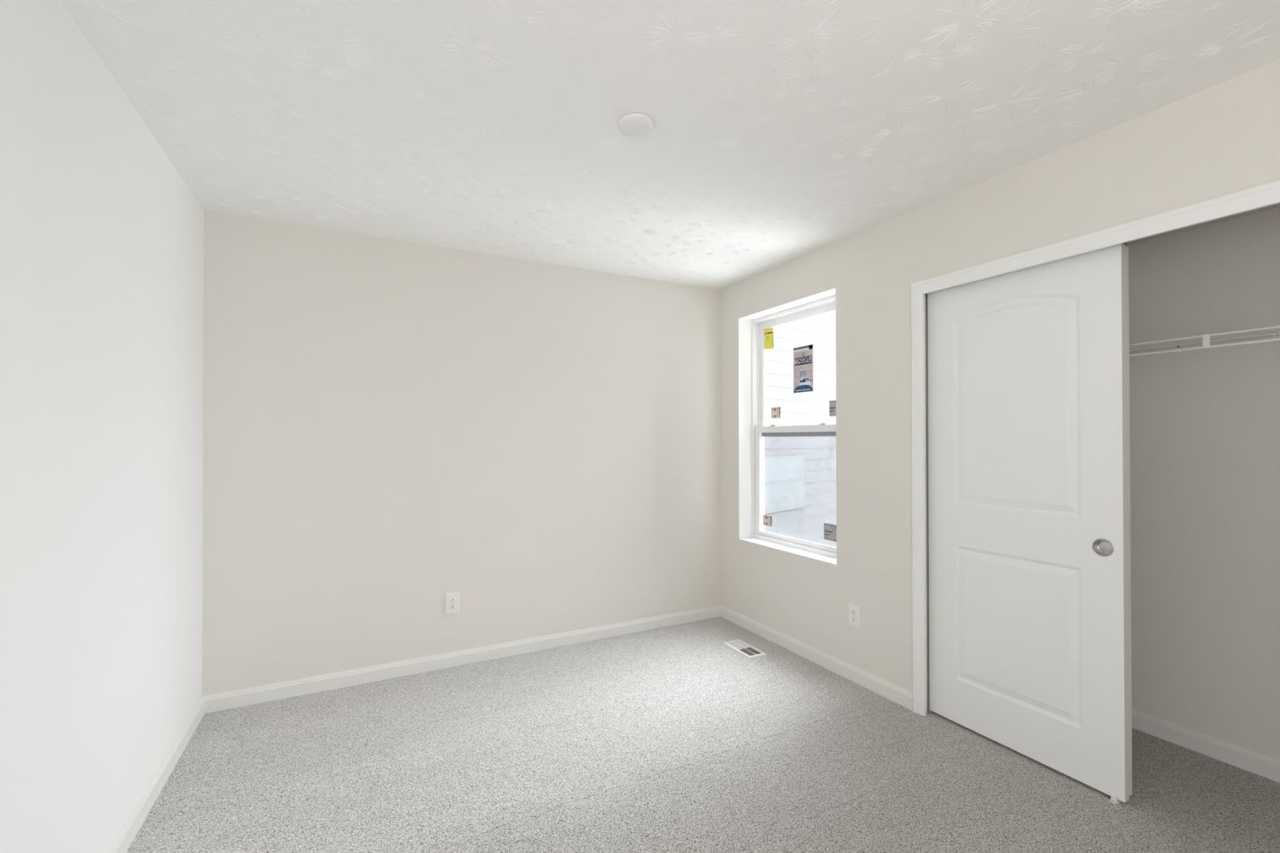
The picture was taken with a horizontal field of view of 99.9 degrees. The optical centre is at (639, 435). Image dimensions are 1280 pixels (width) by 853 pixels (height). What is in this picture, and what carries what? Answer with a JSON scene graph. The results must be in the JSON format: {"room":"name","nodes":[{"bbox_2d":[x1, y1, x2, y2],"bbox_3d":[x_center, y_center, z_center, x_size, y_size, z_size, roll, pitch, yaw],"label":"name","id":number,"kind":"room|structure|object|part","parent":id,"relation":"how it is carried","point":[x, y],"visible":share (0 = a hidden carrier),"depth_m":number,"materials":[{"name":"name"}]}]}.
{"room":"empty bedroom","nodes":[
{"label":"empty bedroom","id":0,"kind":"room"},
{"bbox_2d":[0,0,204,852],"bbox_3d":[-1.203,0.111,0.722,0.120,2.440,4.434,0,0,-28],"label":"wall","id":1,"kind":"structure","parent":0,"point":[102,236],"depth_m":1.49,"materials":[{"name":"white paint"}]},
{"bbox_2d":[106,696,204,852],"bbox_3d":[-1.142,1.291,0.746,0.013,0.082,4.194,0,0,-28],"label":"baseboard","id":2,"kind":"structure","parent":1,"relation":"attached to","point":[128,832],"depth_m":1.98,"materials":[{"name":"white wood"}]},
{"bbox_2d":[202,209,720,696],"bbox_3d":[-0.727,0.127,3.402,3.201,2.440,0.120,0,0,-28],"label":"wall","id":3,"kind":"structure","parent":0,"point":[392,428],"depth_m":3.10,"materials":[{"name":"white paint"}]},
{"bbox_2d":[445,591,459,615],"bbox_3d":[-1.090,0.982,3.134,0.078,0.122,0.009,0,0,-28],"label":"wall outlet","id":4,"kind":"object","parent":3,"relation":"attached to","point":[452,600],"visible":1,"depth_m":3.13,"materials":[{"name":"white plastic"}]},
{"bbox_2d":[449,604,455,609],"bbox_3d":[-1.089,1.001,3.132,0.034,0.028,0.003,0,0,-28],"label":"receptacle","id":5,"kind":"object","parent":4,"relation":"attached to","point":[451,606],"depth_m":3.13,"materials":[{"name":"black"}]},
{"bbox_2d":[449,597,455,603],"bbox_3d":[-1.089,0.962,3.132,0.034,0.028,0.003,0,0,-28],"label":"receptacle","id":6,"kind":"object","parent":4,"relation":"attached to","point":[452,600],"depth_m":3.13,"materials":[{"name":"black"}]},
{"bbox_2d":[203,604,720,713],"bbox_3d":[-0.752,1.306,3.306,3.071,0.082,0.013,0,0,-28],"label":"baseboard","id":7,"kind":"structure","parent":3,"relation":"attached to","point":[279,691],"depth_m":3.08,"materials":[{"name":"white wood"}]},
{"bbox_2d":[61,0,1279,289],"bbox_3d":[0.533,-1.165,1.636,4.040,0.122,4.434,0,0,-28],"label":"ceiling","id":8,"kind":"structure","parent":0,"point":[784,131],"depth_m":1.77,"materials":[{"name":"white paint"}]},
{"bbox_2d":[617,113,653,136],"bbox_3d":[-0.013,-1.094,1.901,0.128,0.019,0.128,0,0,-28],"label":"cover plate","id":9,"kind":"object","parent":8,"relation":"attached to","point":[632,124],"visible":1,"depth_m":1.88,"materials":[{"name":"white plastic"}]},
{"bbox_2d":[126,616,1279,852],"bbox_3d":[0.537,1.384,1.620,4.040,0.100,4.434,0,0,-28],"label":"floor","id":10,"kind":"structure","parent":0,"point":[673,739],"depth_m":2.10,"materials":[{"name":"carpet"}]},
{"bbox_2d":[723,639,766,658],"bbox_3d":[0.657,1.341,3.383,0.127,0.008,0.270,0,0,-28],"label":"floor vent","id":11,"kind":"object","parent":10,"relation":"in","point":[746,650],"visible":1,"depth_m":3.37,"materials":[{"name":"white metal"}]},
{"bbox_2d":[1110,793,1121,804],"bbox_3d":[1.761,1.321,1.975,0.093,0.027,0.024,0,0,-28],"label":"guide","id":12,"kind":"object","parent":10,"relation":"on","point":[1113,797],"visible":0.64,"depth_m":1.95,"materials":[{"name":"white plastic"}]},
{"bbox_2d":[720,58,1279,709],"bbox_3d":[1.631,0.116,2.199,0.130,2.440,4.194,0,0,-28],"label":"wall","id":13,"kind":"structure","parent":0,"point":[1221,139],"depth_m":2.71,"materials":[{"name":"white paint"}]},
{"bbox_2d":[738,288,836,564],"bbox_3d":[1.002,-0.049,3.490,0.204,1.574,0.884,0,0,-28],"label":"window","id":14,"kind":"structure","parent":13,"relation":"in","point":[753,429],"depth_m":3.84,"materials":[{"name":"white paint"}]},
{"bbox_3d":[1.086,0.333,3.531,0.008,0.766,0.834,0,0,-28],"label":"screen frame","id":15,"kind":"part","parent":14,"relation":"part of","materials":[{"name":"white plastic"}]},
{"bbox_2d":[763,515,771,526],"bbox_3d":[0.898,0.601,3.782,0.001,0.072,0.090,0,0,-28],"label":"window sticker","id":16,"kind":"object","parent":14,"relation":"attached to","point":[766,519],"visible":1,"depth_m":3.78,"materials":[{"name":"beige paper"}]},
{"bbox_2d":[764,327,773,349],"bbox_3d":[0.919,-0.689,3.827,0.001,0.158,0.107,0,0,-28],"label":"window sticker","id":17,"kind":"object","parent":14,"relation":"attached to","point":[769,336],"visible":1,"depth_m":3.82,"materials":[{"name":"yellow paper"}]},
{"bbox_2d":[771,407,780,418],"bbox_3d":[0.953,-0.158,3.761,0.001,0.076,0.090,0,0,-28],"label":"window sticker","id":18,"kind":"object","parent":14,"relation":"attached to","point":[775,411],"visible":1,"depth_m":3.76,"materials":[{"name":"beige paper"}]},
{"bbox_3d":[0.962,0.736,3.464,0.114,0.004,0.881,0,0,-28],"label":"sill","id":19,"kind":"part","parent":14,"relation":"part of","materials":[{"name":"white paint"}]},
{"bbox_3d":[1.040,0.329,3.508,0.032,0.784,0.854,0,0,-28],"label":"sash","id":20,"kind":"part","parent":14,"relation":"part of","materials":[{"name":"white plastic"}]},
{"bbox_3d":[1.075,-0.418,3.531,0.026,0.783,0.848,0,0,-28],"label":"sash","id":21,"kind":"part","parent":14,"relation":"part of","materials":[{"name":"white plastic"}]},
{"bbox_2d":[793,344,813,393],"bbox_3d":[1.072,-0.434,3.531,0.002,0.301,0.177,0,0,-28],"label":"window sticker","id":22,"kind":"object","parent":14,"relation":"attached to","point":[802,356],"visible":1,"depth_m":3.53,"materials":[{"name":"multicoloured paper"}]},
{"bbox_2d":[823,523,836,542],"bbox_3d":[1.164,0.592,3.272,0.001,0.100,0.115,0,0,-28],"label":"window sticker","id":23,"kind":"object","parent":14,"relation":"attached to","point":[829,530],"visible":0.82,"depth_m":3.27,"materials":[{"name":"grey paper"}]},
{"bbox_2d":[829,400,835,416],"bbox_3d":[1.197,-0.165,3.292,0.001,0.098,0.096,0,0,-28],"label":"window sticker","id":24,"kind":"object","parent":14,"relation":"attached to","point":[832,403],"visible":0.56,"depth_m":3.31,"materials":[{"name":"grey paper"}]},
{"bbox_2d":[720,604,912,711],"bbox_3d":[0.966,1.303,3.317,0.013,0.082,1.582,0,0,-28],"label":"baseboard","id":25,"kind":"structure","parent":13,"relation":"attached to","point":[900,695],"depth_m":3.10,"materials":[{"name":"white wood"}]},
{"bbox_2d":[848,602,860,628],"bbox_3d":[1.169,0.983,2.932,0.009,0.118,0.076,0,0,-28],"label":"wall outlet","id":26,"kind":"object","parent":13,"relation":"attached to","point":[854,610],"visible":1,"depth_m":2.93,"materials":[{"name":"white plastic"}]},
{"bbox_2d":[851,616,856,622],"bbox_3d":[1.167,1.002,2.931,0.003,0.028,0.034,0,0,-28],"label":"receptacle","id":27,"kind":"object","parent":26,"relation":"attached to","point":[853,618],"depth_m":2.93,"materials":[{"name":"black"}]},
{"bbox_2d":[851,608,856,615],"bbox_3d":[1.167,0.963,2.931,0.003,0.028,0.034,0,0,-28],"label":"receptacle","id":28,"kind":"object","parent":26,"relation":"attached to","point":[853,611],"depth_m":2.93,"materials":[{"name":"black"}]},
{"bbox_2d":[911,285,925,716],"bbox_3d":[1.343,0.303,2.593,0.018,2.072,0.058,0,0,-28],"label":"trim","id":29,"kind":"structure","parent":13,"relation":"attached to","point":[917,297],"depth_m":2.59,"materials":[{"name":"white wood"}]},
{"bbox_2d":[924,293,926,714],"bbox_3d":[1.363,0.313,2.598,0.022,2.052,0.028,0,0,-28],"label":"trim","id":30,"kind":"structure","parent":13,"relation":"attached to","point":[924,294],"depth_m":2.59,"materials":[{"name":"white wood"}]},
{"bbox_2d":[927,243,1128,802],"bbox_3d":[1.584,0.316,2.278,0.035,2.017,0.748,0,0,-28],"label":"door","id":31,"kind":"structure","parent":13,"relation":"in","point":[1028,464],"depth_m":2.19,"materials":[{"name":"white wood"}]},
{"bbox_3d":[1.574,-0.131,2.276,0.008,0.898,0.492,0,0,-28],"label":"arched panel","id":32,"kind":"part","parent":31,"relation":"part of","materials":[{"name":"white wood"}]},
{"bbox_3d":[1.575,0.816,2.270,0.008,0.614,0.492,0,0,-28],"label":"square panel","id":33,"kind":"part","parent":31,"relation":"part of","materials":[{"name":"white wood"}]},
{"bbox_3d":[1.722,0.415,1.996,0.019,0.065,0.065,0,0,-28],"label":"finger pull","id":34,"kind":"part","parent":31,"relation":"part of","materials":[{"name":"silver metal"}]},
{"bbox_2d":[911,179,1279,293],"bbox_3d":[1.694,-0.713,1.922,0.018,0.066,1.584,0,0,-28],"label":"trim","id":35,"kind":"structure","parent":13,"relation":"attached to","point":[1266,194],"depth_m":1.90,"materials":[{"name":"white wood"}]},
{"bbox_2d":[1125,245,1132,795],"bbox_3d":[1.615,0.313,2.309,0.032,2.012,0.762,0,0,-28],"label":"door","id":36,"kind":"structure","parent":13,"relation":"in","point":[1126,247],"depth_m":1.97,"materials":[{"name":"white wood"}]},
{"bbox_2d":[1122,203,1279,245],"bbox_3d":[1.766,-0.709,1.959,0.090,0.016,1.545,0,0,-28],"label":"trim","id":37,"kind":"structure","parent":13,"relation":"attached to","point":[1275,206],"depth_m":1.79,"materials":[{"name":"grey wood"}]},
{"bbox_2d":[1126,207,1279,760],"bbox_3d":[2.447,0.115,2.221,0.100,2.440,2.120,0,0,-28],"label":"wall","id":38,"kind":"structure","parent":0,"point":[1205,423],"depth_m":2.24,"materials":[{"name":"white paint"}]},
{"bbox_2d":[1128,324,1279,356],"bbox_3d":[2.267,-0.362,2.131,0.304,0.072,1.912,0,0,-28],"label":"wire shelf","id":39,"kind":"object","parent":38,"relation":"attached to","point":[1206,341],"visible":0.41,"depth_m":2.10,"materials":[{"name":"white metal"}]},
{"bbox_3d":[2.272,-0.375,2.133,0.004,0.004,1.912,0,0,-28],"label":"rail","id":40,"kind":"part","parent":39,"relation":"part of","materials":[{"name":"white metal"}]},
{"bbox_3d":[2.138,-0.334,2.063,0.009,0.009,1.912,0,0,-28],"label":"lip rail","id":41,"kind":"part","parent":39,"relation":"part of","materials":[{"name":"white metal"}]},
{"bbox_3d":[2.139,-0.378,2.064,0.008,0.008,1.912,0,0,-28],"label":"rail","id":42,"kind":"part","parent":39,"relation":"part of","materials":[{"name":"white metal"}]},
{"bbox_3d":[2.397,-0.378,2.199,0.006,0.006,1.912,0,0,-28],"label":"rail","id":43,"kind":"part","parent":39,"relation":"part of","materials":[{"name":"white metal"}]},
{"bbox_2d":[1131,708,1279,782],"bbox_3d":[2.399,1.295,2.188,0.013,0.082,1.920,0,0,-28],"label":"baseboard","id":44,"kind":"structure","parent":38,"relation":"attached to","point":[1255,762],"depth_m":2.24,"materials":[{"name":"white wood"}]},
{"label":"outside","id":45,"kind":"structure","parent":0,"visible":0},
{"bbox_3d":[5.048,2.137,11.298,12.600,0.300,8.600,0,0,-28],"label":"ground","id":46,"kind":"structure","parent":45,"visible":0},
{"bbox_2d":[764,311,836,547],"bbox_3d":[3.079,-1.067,10.220,14.000,6.400,3.650,0,0,-44],"label":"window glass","id":47,"kind":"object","parent":46,"relation":"on","point":[800,472],"visible":0.06,"depth_m":7.53,"materials":[{"name":"grey"}]}
]}

